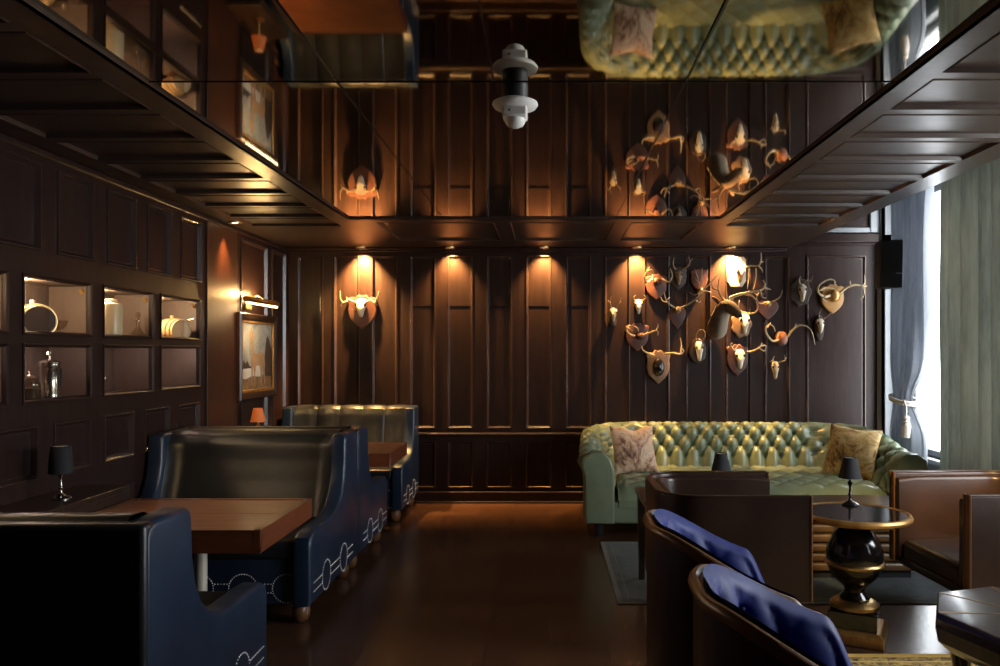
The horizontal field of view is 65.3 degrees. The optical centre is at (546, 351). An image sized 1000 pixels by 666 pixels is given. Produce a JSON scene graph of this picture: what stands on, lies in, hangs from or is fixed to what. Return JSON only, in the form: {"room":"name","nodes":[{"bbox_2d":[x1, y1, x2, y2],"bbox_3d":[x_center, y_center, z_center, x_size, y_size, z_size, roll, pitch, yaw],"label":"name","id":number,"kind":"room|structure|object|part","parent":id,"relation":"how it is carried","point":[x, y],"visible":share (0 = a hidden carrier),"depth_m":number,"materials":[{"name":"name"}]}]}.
{"room":"lounge bar","nodes":[
{"label":"lounge bar","id":0,"kind":"room"},
{"bbox_2d":[0,141,287,512],"bbox_3d":[-2.572,0.210,2.265,0.024,2.580,10.930,0,0,0],"label":"wall","id":1,"kind":"structure","parent":0,"point":[58,220],"depth_m":4.48,"materials":[{"name":"brown wood"}]},
{"bbox_2d":[0,269,9,407],"bbox_3d":[-2.726,-0.065,3.458,0.328,0.690,0.697,0,0,0],"label":"display cabinet","id":2,"kind":"object","parent":1,"relation":"attached to","point":[4,274],"visible":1,"depth_m":3.70,"materials":[{"name":"brown wood"}]},
{"bbox_3d":[-2.576,0.107,3.413,0.028,0.307,0.599,0,0,0],"label":"door","id":3,"kind":"part","parent":2,"relation":"part of","materials":[{"name":"brown wood"}]},
{"bbox_3d":[-2.576,-0.237,3.413,0.028,0.307,0.599,0,0,0],"label":"door","id":4,"kind":"part","parent":2,"relation":"part of","materials":[{"name":"brown wood"}]},
{"bbox_2d":[22,272,92,404],"bbox_3d":[-2.726,-0.065,4.145,0.328,0.690,0.682,0,0,0],"label":"wall shelf","id":5,"kind":"object","parent":1,"relation":"attached to","point":[71,301],"visible":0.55,"depth_m":4.39,"materials":[{"name":"brown wood"}]},
{"bbox_2d":[25,371,40,399],"bbox_3d":[-2.660,0.177,3.990,0.120,0.156,0.120,0,0,0],"label":"glass jar","id":6,"kind":"object","parent":5,"relation":"in","point":[30,393],"visible":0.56,"depth_m":3.96,"materials":[{"name":"brown"}]},
{"bbox_2d":[25,300,57,331],"bbox_3d":[-2.695,-0.164,4.075,0.200,0.221,0.187,0,0,38],"label":"keg","id":7,"kind":"object","parent":5,"relation":"on","point":[38,317],"visible":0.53,"depth_m":4.02,"materials":[{"name":"brown wood"}]},
{"bbox_2d":[38,351,62,398],"bbox_3d":[-2.650,0.125,4.179,0.106,0.260,0.150,0,0,27],"label":"press","id":8,"kind":"object","parent":5,"relation":"in","point":[50,372],"visible":0.87,"depth_m":4.12,"materials":[{"name":"silver metal"}]},
{"bbox_3d":[-2.660,0.030,4.160,0.106,0.070,0.106,0,0,0],"label":"lid","id":9,"kind":"part","parent":8,"relation":"part of","materials":[{"name":"silver metal"}]},
{"bbox_3d":[-2.660,0.152,4.239,0.014,0.140,0.059,0,0,0],"label":"handle","id":10,"kind":"part","parent":8,"relation":"part of","materials":[{"name":"black"}]},
{"bbox_3d":[-2.576,0.107,4.100,0.028,0.307,0.584,0,0,0],"label":"door","id":11,"kind":"part","parent":5,"relation":"part of","materials":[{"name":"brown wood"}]},
{"bbox_3d":[-2.576,-0.237,4.100,0.028,0.307,0.584,0,0,0],"label":"door","id":12,"kind":"part","parent":5,"relation":"part of","materials":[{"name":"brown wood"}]},
{"bbox_2d":[0,485,129,512],"bbox_3d":[-2.423,0.833,3.845,0.290,0.215,0.810,0,0,0],"label":"wall ledge","id":13,"kind":"object","parent":1,"relation":"attached to","point":[85,498],"visible":0.56,"depth_m":3.88,"materials":[{"name":"brown wood"}]},
{"bbox_2d":[47,445,73,500],"bbox_3d":[-2.400,0.594,3.840,0.112,0.262,0.112,0,0,0],"label":"table lamp","id":14,"kind":"object","parent":13,"relation":"on","point":[60,462],"visible":1,"depth_m":3.81,"materials":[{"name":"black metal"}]},
{"bbox_3d":[-2.400,0.530,3.840,0.112,0.134,0.112,0,0,0],"label":"lamp shade","id":15,"kind":"part","parent":14,"relation":"part of","materials":[{"name":"black fabric"}]},
{"bbox_3d":[-2.400,0.650,3.840,0.092,0.150,0.092,0,0,0],"label":"stem","id":16,"kind":"part","parent":14,"relation":"part of","materials":[{"name":"silver metal"}]},
{"bbox_2d":[103,285,153,396],"bbox_3d":[-2.726,-0.065,4.834,0.328,0.690,0.678,0,0,0],"label":"display cabinet","id":17,"kind":"object","parent":1,"relation":"attached to","point":[109,291],"visible":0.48,"depth_m":5.02,"materials":[{"name":"brown wood"}]},
{"bbox_2d":[105,299,122,334],"bbox_3d":[-2.655,-0.189,4.740,0.126,0.272,0.126,0,0,0],"label":"bottle","id":18,"kind":"object","parent":17,"relation":"on","point":[113,309],"visible":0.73,"depth_m":4.70,"materials":[{"name":"beige ceramic"}]},
{"bbox_3d":[-2.576,0.107,4.789,0.028,0.307,0.580,0,0,0],"label":"door","id":19,"kind":"part","parent":17,"relation":"part of","materials":[{"name":"brown wood"}]},
{"bbox_3d":[-2.576,-0.237,4.789,0.028,0.307,0.580,0,0,0],"label":"door","id":20,"kind":"part","parent":17,"relation":"part of","materials":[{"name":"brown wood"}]},
{"bbox_2d":[0,132,286,250],"bbox_3d":[-2.560,-1.010,2.215,0.020,0.040,10.830,0,0,0],"label":"trim","id":21,"kind":"structure","parent":1,"relation":"attached to","point":[5,138],"depth_m":4.63,"materials":[{"name":"brown wood"}]},
{"bbox_2d":[114,293,200,390],"bbox_3d":[-2.726,-0.065,5.465,0.328,0.690,0.610,0,0,0],"label":"wall shelf","id":22,"kind":"object","parent":1,"relation":"attached to","point":[180,365],"visible":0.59,"depth_m":5.28,"materials":[{"name":"brown wood"}]},
{"bbox_2d":[162,315,190,337],"bbox_3d":[-2.695,-0.158,5.590,0.220,0.210,0.177,0,0,30],"label":"keg","id":23,"kind":"object","parent":22,"relation":"on","point":[171,327],"visible":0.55,"depth_m":5.52,"materials":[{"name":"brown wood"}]},
{"bbox_3d":[-2.576,0.107,5.465,0.028,0.307,0.602,0,0,0],"label":"door","id":24,"kind":"part","parent":22,"relation":"part of","materials":[{"name":"brown wood"}]},
{"bbox_3d":[-2.576,-0.237,5.465,0.028,0.307,0.602,0,0,0],"label":"door","id":25,"kind":"part","parent":22,"relation":"part of","materials":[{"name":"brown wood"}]},
{"bbox_2d":[206,221,236,425],"bbox_3d":[-2.564,0.195,6.145,0.012,2.370,0.570,0,0,0],"label":"pillar","id":26,"kind":"structure","parent":1,"relation":"attached to","point":[221,242],"depth_m":6.10,"materials":[{"name":"red wood"}]},
{"bbox_2d":[236,312,277,400],"bbox_3d":[-2.537,0.037,6.840,0.042,0.735,0.880,0,0,0],"label":"framed picture","id":27,"kind":"object","parent":1,"relation":"attached to","point":[256,334],"visible":1,"depth_m":6.81,"materials":[{"name":"brown wood"}]},
{"bbox_2d":[243,295,279,309],"bbox_3d":[-2.481,-0.424,6.640,0.155,0.128,0.740,0,0,0],"label":"picture light","id":28,"kind":"object","parent":1,"relation":"attached to","point":[249,300],"visible":1,"depth_m":6.59,"materials":[{"name":"gold metal"}]},
{"bbox_3d":[-2.548,-0.410,6.640,0.020,0.100,0.120,0,0,0],"label":"wall plate","id":29,"kind":"part","parent":28,"relation":"part of","materials":[{"name":"gold metal"}]},
{"bbox_3d":[-2.423,0.832,6.490,0.290,0.215,0.660,0,0,0],"label":"wall ledge","id":30,"kind":"object","parent":1,"relation":"attached to","visible":0},
{"bbox_2d":[250,408,265,425],"bbox_3d":[-2.385,0.594,6.420,0.124,0.262,0.124,0,0,0],"label":"table lamp","id":31,"kind":"object","parent":30,"relation":"on","point":[257,416],"visible":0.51,"depth_m":6.38,"materials":[{"name":"orange fabric"}]},
{"bbox_2d":[0,0,999,247],"bbox_3d":[0.445,-1.413,2.265,6.030,0.774,10.930,0,0,0],"label":"ceiling","id":32,"kind":"structure","parent":0,"point":[299,123],"depth_m":3.29,"materials":[{"name":"brown mirror"}]},
{"bbox_2d":[228,221,241,223],"bbox_3d":[-2.470,-1.024,6.160,0.100,0.012,0.100,0,0,0],"label":"recessed light","id":33,"kind":"object","parent":32,"relation":"in","point":[229,222],"visible":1,"depth_m":6.13,"materials":[{"name":"beige glass"}]},
{"bbox_2d":[492,83,537,128],"bbox_3d":[-0.125,-0.960,3.050,0.180,0.165,0.180,0,0,0],"label":"ceiling sensor","id":34,"kind":"object","parent":32,"relation":"attached to","point":[514,104],"visible":1,"depth_m":3.00,"materials":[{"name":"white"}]},
{"bbox_3d":[3.260,-1.620,5.900,0.031,0.031,3.200,0,0,0],"label":"pole","id":35,"kind":"object","parent":32,"relation":"attached to","visible":0},
{"bbox_2d":[890,186,933,460],"bbox_3d":[3.224,-0.060,6.920,0.194,3.080,0.602,0,0,0],"label":"curtain","id":36,"kind":"object","parent":35,"relation":"hanging from","point":[912,217],"visible":0.7,"depth_m":6.78,"materials":[{"name":"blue fabric"}]},
{"bbox_2d":[888,393,918,437],"bbox_3d":[3.228,0.564,7.010,0.231,0.372,0.436,0,0,0],"label":"tieback","id":37,"kind":"object","parent":36,"relation":"attached to","point":[906,426],"visible":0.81,"depth_m":6.84,"materials":[{"name":"white fabric"}]},
{"bbox_2d":[939,158,999,470],"bbox_3d":[3.239,-0.045,5.443,0.208,3.050,2.088,0,0,-1],"label":"curtain","id":38,"kind":"object","parent":35,"relation":"hanging from","point":[969,281],"visible":0.72,"depth_m":5.93,"materials":[{"name":"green fabric"}]},
{"bbox_2d":[288,214,876,491],"bbox_3d":[0.445,-0.100,7.820,6.030,3.200,0.220,0,0,0],"label":"wall","id":39,"kind":"structure","parent":0,"point":[480,342],"depth_m":7.74,"materials":[{"name":"brown wood"}]},
{"bbox_2d":[340,291,378,328],"bbox_3d":[-1.828,-0.413,7.657,0.385,0.368,0.166,0,0,0],"label":"trophy","id":40,"kind":"object","parent":39,"relation":"attached to","point":[362,310],"visible":1,"depth_m":7.71,"materials":[{"name":"brown wood"}]},
{"bbox_2d":[414,492,582,502],"bbox_3d":[0.355,1.446,7.719,5.850,0.123,0.038,0,0,0],"label":"baseboard","id":41,"kind":"structure","parent":39,"relation":"attached to","point":[420,497],"depth_m":7.71,"materials":[{"name":"brown wood"}]},
{"bbox_2d":[419,433,580,435],"bbox_3d":[0.355,0.818,7.718,5.850,0.035,0.024,0,0,0],"label":"trim","id":42,"kind":"structure","parent":39,"relation":"attached to","point":[420,434],"depth_m":7.71,"materials":[{"name":"brown wood"}]},
{"bbox_2d":[286,247,787,251],"bbox_3d":[-0.100,-1.015,7.690,4.940,0.050,0.100,0,0,0],"label":"trim","id":43,"kind":"structure","parent":39,"relation":"attached to","point":[289,249],"depth_m":7.67,"materials":[{"name":"brown wood"}]},
{"bbox_2d":[608,298,620,326],"bbox_3d":[0.661,-0.398,7.659,0.132,0.298,0.162,0,0,0],"label":"trophy","id":44,"kind":"object","parent":39,"relation":"attached to","point":[613,311],"visible":1,"depth_m":7.67,"materials":[{"name":"brown wood"}]},
{"bbox_2d":[633,295,645,313],"bbox_3d":[0.904,-0.465,7.662,0.129,0.185,0.156,0,0,0],"label":"trophy","id":45,"kind":"object","parent":39,"relation":"attached to","point":[638,303],"visible":1,"depth_m":7.66,"materials":[{"name":"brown wood"}]},
{"bbox_2d":[625,323,658,350],"bbox_3d":[0.928,-0.149,7.658,0.322,0.278,0.168,0,0,0],"label":"trophy","id":46,"kind":"object","parent":39,"relation":"attached to","point":[637,335],"visible":1,"depth_m":7.71,"materials":[{"name":"brown wood"}]},
{"bbox_2d":[644,266,672,299],"bbox_3d":[1.087,-0.676,7.659,0.281,0.319,0.167,0,0,0],"label":"trophy","id":47,"kind":"object","parent":39,"relation":"attached to","point":[656,285],"visible":0.99,"depth_m":7.71,"materials":[{"name":"brown wood"}]},
{"bbox_2d":[641,338,683,383],"bbox_3d":[1.129,0.089,7.658,0.417,0.458,0.168,0,0,0],"label":"trophy","id":48,"kind":"object","parent":39,"relation":"attached to","point":[658,365],"visible":1,"depth_m":7.71,"materials":[{"name":"brown wood"}]},
{"bbox_2d":[669,255,692,290],"bbox_3d":[1.317,-0.775,7.659,0.210,0.338,0.163,0,0,0],"label":"trophy","id":49,"kind":"object","parent":39,"relation":"attached to","point":[678,281],"visible":1,"depth_m":7.71,"materials":[{"name":"brown wood"}]},
{"bbox_2d":[661,291,701,328],"bbox_3d":[1.312,-0.413,7.659,0.401,0.368,0.166,0,0,0],"label":"trophy","id":50,"kind":"object","parent":39,"relation":"attached to","point":[677,315],"visible":1,"depth_m":7.71,"materials":[{"name":"brown wood"}]},
{"bbox_2d":[689,329,705,363],"bbox_3d":[1.495,-0.053,7.660,0.169,0.335,0.159,0,0,0],"label":"trophy","id":51,"kind":"object","parent":39,"relation":"attached to","point":[697,349],"visible":1,"depth_m":7.71,"materials":[{"name":"brown wood"}]},
{"bbox_2d":[690,268,718,297],"bbox_3d":[1.536,-0.670,7.659,0.291,0.329,0.165,0,0,0],"label":"trophy","id":52,"kind":"object","parent":39,"relation":"attached to","point":[699,277],"visible":0.98,"depth_m":7.71,"materials":[{"name":"brown wood"}]},
{"bbox_2d":[706,278,770,338],"bbox_3d":[1.834,-0.421,7.512,0.624,0.589,0.269,0,0,25],"label":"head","id":53,"kind":"object","parent":39,"relation":"attached to","point":[717,325],"visible":1,"depth_m":7.49},
{"bbox_2d":[731,300,757,337],"bbox_3d":[1.945,-0.323,7.660,0.232,0.369,0.160,0,0,0],"label":"trophy","id":54,"kind":"object","parent":39,"relation":"attached to","point":[741,326],"visible":0.85,"depth_m":7.71,"materials":[{"name":"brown wood"}]},
{"bbox_2d":[727,254,763,289],"bbox_3d":[1.950,-0.790,7.657,0.334,0.368,0.166,0,0,0],"label":"trophy","id":55,"kind":"object","parent":39,"relation":"attached to","point":[736,266],"visible":1,"depth_m":7.71,"materials":[{"name":"beige"}]},
{"bbox_2d":[726,343,766,375],"bbox_3d":[1.961,0.073,7.657,0.364,0.331,0.166,0,0,0],"label":"trophy","id":56,"kind":"object","parent":39,"relation":"attached to","point":[737,358],"visible":1,"depth_m":7.71,"materials":[{"name":"brown wood"}]},
{"bbox_2d":[756,292,781,319],"bbox_3d":[2.162,-0.462,7.660,0.272,0.289,0.164,0,0,0],"label":"trophy","id":57,"kind":"object","parent":39,"relation":"attached to","point":[767,309],"visible":0.98,"depth_m":7.71,"materials":[{"name":"brown wood"}]},
{"bbox_2d":[770,355,785,378],"bbox_3d":[2.260,0.148,7.643,0.171,0.239,0.133,0,0,0],"label":"trophy","id":58,"kind":"object","parent":39,"relation":"attached to","point":[775,366],"visible":1,"depth_m":7.66,"materials":[{"name":"beige"}]},
{"bbox_2d":[765,322,814,346],"bbox_3d":[2.372,-0.170,7.658,0.489,0.240,0.168,0,0,0],"label":"trophy","id":59,"kind":"object","parent":39,"relation":"attached to","point":[781,338],"visible":1,"depth_m":7.65,"materials":[{"name":"brown wood"}]},
{"bbox_2d":[790,276,812,306],"bbox_3d":[2.518,-0.599,7.662,0.215,0.295,0.156,0,0,0],"label":"trophy","id":60,"kind":"object","parent":39,"relation":"attached to","point":[800,291],"visible":1,"depth_m":7.71,"materials":[{"name":"brown wood"}]},
{"bbox_2d":[814,309,831,340],"bbox_3d":[2.721,-0.269,7.662,0.126,0.319,0.156,0,0,0],"label":"trophy","id":61,"kind":"object","parent":39,"relation":"attached to","point":[819,322],"visible":1,"depth_m":7.71,"materials":[{"name":"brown wood"}]},
{"bbox_2d":[802,233,879,242],"bbox_3d":[2.785,-1.125,7.695,1.030,0.090,0.070,0,0,0],"label":"trim","id":62,"kind":"structure","parent":39,"relation":"attached to","point":[825,237],"depth_m":7.66,"materials":[{"name":"brown wood"}]},
{"bbox_2d":[817,275,866,313],"bbox_3d":[2.885,-0.567,7.657,0.492,0.378,0.169,0,0,0],"label":"trophy","id":63,"kind":"object","parent":39,"relation":"attached to","point":[832,296],"visible":0.98,"depth_m":7.71,"materials":[{"name":"brown wood"}]},
{"bbox_2d":[825,209,879,232],"bbox_3d":[2.789,-1.386,7.704,1.038,0.428,0.068,0,0,0],"label":"trim","id":64,"kind":"structure","parent":39,"relation":"attached to","point":[874,217],"depth_m":7.68,"materials":[{"name":"grey paint"}]},
{"bbox_2d":[877,205,892,436],"bbox_3d":[3.370,-0.100,7.675,0.180,3.200,0.110,0,0,0],"label":"trim","id":65,"kind":"structure","parent":39,"relation":"attached to","point":[884,380],"depth_m":7.63,"materials":[{"name":"grey paint"}]},
{"bbox_2d":[875,240,902,288],"bbox_3d":[3.220,-0.792,7.285,0.378,0.425,0.698,0,0,8],"label":"wall speaker","id":66,"kind":"object","parent":39,"relation":"attached to","point":[888,253],"visible":0.76,"depth_m":6.96,"materials":[{"name":"black plastic"}]},
{"bbox_2d":[882,241,902,285],"bbox_3d":[3.098,-0.792,6.958,0.200,0.395,0.010,0,0,8],"label":"grille","id":67,"kind":"object","parent":66,"relation":"attached to","point":[892,251],"depth_m":6.95,"materials":[{"name":"black"}]},
{"bbox_2d":[266,503,949,665],"bbox_3d":[0.395,1.550,2.415,6.730,0.100,11.230,0,0,0],"label":"floor","id":68,"kind":"structure","parent":0,"point":[442,584],"depth_m":4.57,"materials":[{"name":"brown wood"}]},
{"bbox_2d":[0,507,265,665],"bbox_3d":[-1.857,1.008,2.893,1.275,0.985,1.044,0,0,0],"label":"booth","id":69,"kind":"object","parent":68,"relation":"on","point":[114,588],"visible":1,"depth_m":2.37,"materials":[{"name":"blue leather"}]},
{"bbox_3d":[-1.860,0.798,2.609,1.100,0.565,0.387,0,0,0],"label":"backrest","id":70,"kind":"part","parent":69,"relation":"part of","materials":[{"name":"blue leather"}]},
{"bbox_3d":[-1.860,0.957,2.409,1.264,0.857,0.075,0,0,0],"label":"panel","id":71,"kind":"part","parent":69,"relation":"part of","materials":[{"name":"black leather"}]},
{"bbox_2d":[198,591,227,606],"bbox_3d":[-1.860,1.087,3.060,1.090,0.105,0.675,0,0,0],"label":"seat cushion","id":72,"kind":"object","parent":69,"relation":"on","point":[207,598],"depth_m":3.29,"materials":[{"name":"black leather"}]},
{"bbox_3d":[-1.813,1.295,2.956,1.187,0.178,0.862,0,0,0],"label":"nailhead trim","id":73,"kind":"part","parent":69,"relation":"part of","materials":[{"name":"white metal"}]},
{"bbox_2d":[93,498,311,590],"bbox_3d":[-1.772,1.148,3.855,0.987,0.704,0.766,0,0,0],"label":"table","id":74,"kind":"object","parent":68,"relation":"on","point":[218,525],"visible":0.45,"depth_m":3.83,"materials":[{"name":"brown wood"}]},
{"bbox_3d":[-1.715,1.170,3.855,0.060,0.620,0.060,0,0,0],"label":"post","id":75,"kind":"part","parent":74,"relation":"part of","materials":[{"name":"silver metal"}]},
{"bbox_2d":[139,429,356,622],"bbox_3d":[-1.917,1.008,4.762,1.275,0.985,1.074,0,0,0],"label":"booth","id":76,"kind":"object","parent":68,"relation":"on","point":[320,465],"visible":0.59,"depth_m":4.99,"materials":[{"name":"blue leather"}]},
{"bbox_3d":[-1.905,1.258,4.726,1.120,0.255,0.933,0,0,0],"label":"seat","id":77,"kind":"part","parent":76,"relation":"part of","materials":[{"name":"blue leather"}]},
{"bbox_3d":[-1.920,0.798,5.055,1.100,0.565,0.396,0,0,0],"label":"backrest","id":78,"kind":"part","parent":76,"relation":"part of","materials":[{"name":"black leather"}]},
{"bbox_2d":[192,516,316,558],"bbox_3d":[-1.920,1.087,4.590,1.090,0.105,0.695,0,0,0],"label":"seat cushion","id":79,"kind":"object","parent":76,"relation":"on","point":[286,547],"depth_m":4.24,"materials":[{"name":"black leather"}]},
{"bbox_3d":[-1.873,1.295,4.698,1.187,0.178,0.887,0,0,0],"label":"nailhead trim","id":80,"kind":"part","parent":76,"relation":"part of","materials":[{"name":"white metal"}]},
{"bbox_2d":[175,426,386,568],"bbox_3d":[-1.917,1.008,5.786,1.275,0.985,0.973,0,0,0],"label":"booth","id":81,"kind":"object","parent":68,"relation":"on","point":[371,492],"visible":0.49,"depth_m":5.48,"materials":[{"name":"blue leather"}]},
{"bbox_3d":[-1.920,0.798,5.521,1.100,0.565,0.359,0,0,0],"label":"backrest","id":82,"kind":"part","parent":81,"relation":"part of","materials":[{"name":"blue leather"}]},
{"bbox_3d":[-1.873,1.295,5.844,1.187,0.178,0.804,0,0,0],"label":"nailhead trim","id":83,"kind":"part","parent":81,"relation":"part of","materials":[{"name":"white metal"}]},
{"bbox_2d":[282,405,418,520],"bbox_3d":[-1.897,1.008,7.261,1.275,0.985,0.881,0,0,0],"label":"booth","id":84,"kind":"object","parent":68,"relation":"on","point":[384,423],"visible":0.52,"depth_m":7.49,"materials":[{"name":"blue leather"}]},
{"bbox_3d":[-1.900,0.805,7.511,1.100,0.579,0.305,0,0,0],"label":"backrest","id":85,"kind":"part","parent":84,"relation":"part of","materials":[{"name":"blue leather"}]},
{"bbox_2d":[369,464,393,480],"bbox_3d":[-1.900,1.087,7.120,1.090,0.105,0.570,0,0,0],"label":"seat cushion","id":86,"kind":"object","parent":84,"relation":"on","point":[388,472],"depth_m":6.84,"materials":[{"name":"black leather"}]},
{"bbox_3d":[-1.885,1.258,7.231,1.120,0.255,0.765,0,0,0],"label":"seat","id":87,"kind":"part","parent":84,"relation":"part of","materials":[{"name":"blue leather"}]},
{"bbox_3d":[-1.853,1.295,7.208,1.187,0.178,0.728,0,0,0],"label":"nailhead trim","id":88,"kind":"part","parent":84,"relation":"part of","materials":[{"name":"white metal"}]},
{"bbox_2d":[368,442,406,466],"bbox_3d":[-1.722,1.148,6.470,0.987,0.704,0.766,0,0,0],"label":"table","id":89,"kind":"object","parent":68,"relation":"on","point":[380,454],"visible":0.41,"depth_m":6.32,"materials":[{"name":"brown wood"}]},
{"bbox_2d":[577,421,927,535],"bbox_3d":[1.676,1.086,6.921,2.816,0.828,1.433,0,0,2],"label":"sofa","id":90,"kind":"object","parent":68,"relation":"on","point":[793,454],"visible":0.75,"depth_m":7.18,"materials":[{"name":"green leather"}]},
{"bbox_3d":[0.412,1.097,6.341,0.265,0.575,0.185,0,0,2],"label":"arm","id":91,"kind":"part","parent":90,"relation":"part of","materials":[{"name":"green leather"}]},
{"bbox_2d":[609,425,657,473],"bbox_3d":[0.782,0.878,7.001,0.420,0.414,0.212,0,0,-14],"label":"throw pillow","id":92,"kind":"object","parent":90,"relation":"on","point":[633,450],"visible":1,"depth_m":6.94,"materials":[{"name":"beige fabric"}]},
{"bbox_3d":[1.675,1.302,6.907,2.660,0.175,1.325,0,0,2],"label":"rail","id":93,"kind":"part","parent":90,"relation":"part of","materials":[{"name":"green leather"}]},
{"bbox_2d":[821,423,882,480],"bbox_3d":[2.664,0.873,6.801,0.482,0.470,0.227,0,0,32],"label":"throw pillow","id":94,"kind":"object","parent":90,"relation":"on","point":[843,441],"visible":0.86,"depth_m":6.75,"materials":[{"name":"gold fabric"}]},
{"bbox_3d":[2.896,1.097,6.254,0.265,0.575,0.185,0,0,2],"label":"arm","id":95,"kind":"part","parent":90,"relation":"part of","materials":[{"name":"green leather"}]},
{"bbox_2d":[600,542,950,603],"bbox_3d":[1.700,1.494,5.370,2.560,0.010,1.500,0,0,0],"label":"rug","id":96,"kind":"object","parent":68,"relation":"on","point":[621,558],"visible":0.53,"depth_m":4.94,"materials":[{"name":"grey carpet"}]},
{"bbox_2d":[635,487,644,579],"bbox_3d":[0.930,1.188,4.860,0.704,0.600,0.564,0,0,0],"label":"side table","id":97,"kind":"object","parent":96,"relation":"on","point":[640,491],"visible":0.18,"depth_m":5.08,"materials":[{"name":"brown wood"}]},
{"bbox_2d":[711,453,730,470],"bbox_3d":[1.075,0.756,4.800,0.124,0.262,0.124,0,0,0],"label":"table lamp","id":98,"kind":"object","parent":97,"relation":"on","point":[721,461],"visible":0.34,"depth_m":4.76,"materials":[{"name":"black fabric"}]},
{"bbox_2d":[810,495,912,577],"bbox_3d":[2.020,1.260,5.350,0.880,0.455,0.560,0,0,0],"label":"coffee table","id":99,"kind":"object","parent":96,"relation":"on","point":[821,533],"visible":0.16,"depth_m":5.11,"materials":[{"name":"brown wood"}]},
{"bbox_2d":[813,502,913,650],"bbox_3d":[1.620,1.170,4.100,0.568,0.660,0.568,0,0,27],"label":"pedestal table","id":100,"kind":"object","parent":68,"relation":"on","point":[854,556],"visible":0.91,"depth_m":4.00,"materials":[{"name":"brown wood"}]},
{"bbox_2d":[838,457,861,505],"bbox_3d":[1.675,0.714,4.300,0.124,0.262,0.124,0,0,0],"label":"table lamp","id":101,"kind":"object","parent":100,"relation":"on","point":[849,469],"visible":1,"depth_m":4.27,"materials":[{"name":"black paint"}]},
{"bbox_3d":[1.675,0.769,4.300,0.092,0.150,0.092,0,0,0],"label":"stem","id":102,"kind":"part","parent":101,"relation":"part of","materials":[{"name":"black paint"}]},
{"bbox_3d":[1.675,0.638,4.300,0.124,0.112,0.124,0,0,0],"label":"lamp shade","id":103,"kind":"part","parent":101,"relation":"part of","materials":[{"name":"black fabric"}]},
{"bbox_2d":[813,503,907,521],"bbox_3d":[1.620,0.846,4.100,0.517,0.002,0.517,0,0,35],"label":"tabletop","id":104,"kind":"object","parent":100,"relation":"on","point":[822,512],"depth_m":4.07,"materials":[{"name":"black paint"}]},
{"bbox_2d":[848,654,977,665],"bbox_3d":[1.785,1.494,2.875,2.330,0.010,1.950,0,0,0],"label":"rug","id":105,"kind":"object","parent":68,"relation":"on","point":[856,659],"visible":0.22,"depth_m":3.76,"materials":[{"name":"beige carpet"}]},
{"bbox_2d":[643,509,801,665],"bbox_3d":[0.642,1.050,2.860,0.565,0.877,0.690,0,0,0],"label":"velvet chair","id":106,"kind":"object","parent":105,"relation":"on","point":[676,545],"visible":0.49,"depth_m":2.69,"materials":[{"name":"blue fabric"}]},
{"bbox_2d":[645,471,812,602],"bbox_3d":[0.884,1.079,4.010,0.712,0.818,0.769,0,0,0],"label":"tub chair","id":107,"kind":"object","parent":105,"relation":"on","point":[739,508],"visible":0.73,"depth_m":3.63,"materials":[{"name":"brown leather"}]},
{"bbox_2d":[688,564,852,665],"bbox_3d":[0.667,1.050,2.061,0.565,0.877,0.690,0,0,2],"label":"velvet chair","id":108,"kind":"object","parent":105,"relation":"on","point":[738,621],"visible":1,"depth_m":2.11,"materials":[{"name":"blue fabric"}]},
{"bbox_2d":[889,470,999,590],"bbox_3d":[2.311,1.079,4.041,0.712,0.818,0.769,0,0,-3],"label":"tub chair","id":109,"kind":"object","parent":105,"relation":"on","point":[952,540],"visible":0.83,"depth_m":4.24,"materials":[{"name":"brown leather"}]},
{"bbox_3d":[2.311,1.158,4.041,0.650,0.060,0.700,0,0,-3],"label":"seat rail","id":110,"kind":"part","parent":109,"relation":"part of","materials":[{"name":"brown leather"}]},
{"bbox_2d":[904,539,958,585],"bbox_3d":[2.271,1.088,4.039,0.590,0.120,0.560,0,0,-3],"label":"seat cushion","id":111,"kind":"object","parent":109,"relation":"on","point":[937,559],"depth_m":4.05,"materials":[{"name":"brown leather"}]},
{"bbox_2d":[935,586,999,665],"bbox_3d":[1.670,1.193,2.650,0.619,0.596,0.619,0,0,28],"label":"table","id":112,"kind":"object","parent":105,"relation":"on","point":[967,621],"visible":1,"depth_m":2.63,"materials":[{"name":"brown wood"}]},
{"bbox_3d":[1.500,1.266,2.820,0.084,0.449,0.084,0,0,0],"label":"leg","id":113,"kind":"part","parent":112,"relation":"part of","materials":[{"name":"black paint"}]},
{"bbox_2d":[922,184,939,469],"bbox_3d":[3.560,-0.100,2.365,0.200,3.200,11.130,0,0,0],"label":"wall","id":114,"kind":"structure","parent":0,"point":[925,379],"depth_m":7.45,"materials":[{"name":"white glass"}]},
{"bbox_2d":[914,183,940,465],"bbox_3d":[3.485,-0.258,6.200,0.190,2.496,2.600,0,0,0],"label":"window","id":115,"kind":"structure","parent":114,"relation":"in","point":[934,453],"depth_m":7.10,"materials":[{"name":"glass"}]},
{"bbox_3d":[3.485,0.970,6.200,0.190,0.040,2.600,0,0,0],"label":"sill","id":116,"kind":"part","parent":115,"relation":"part of","materials":[{"name":"grey paint"}]}
]}

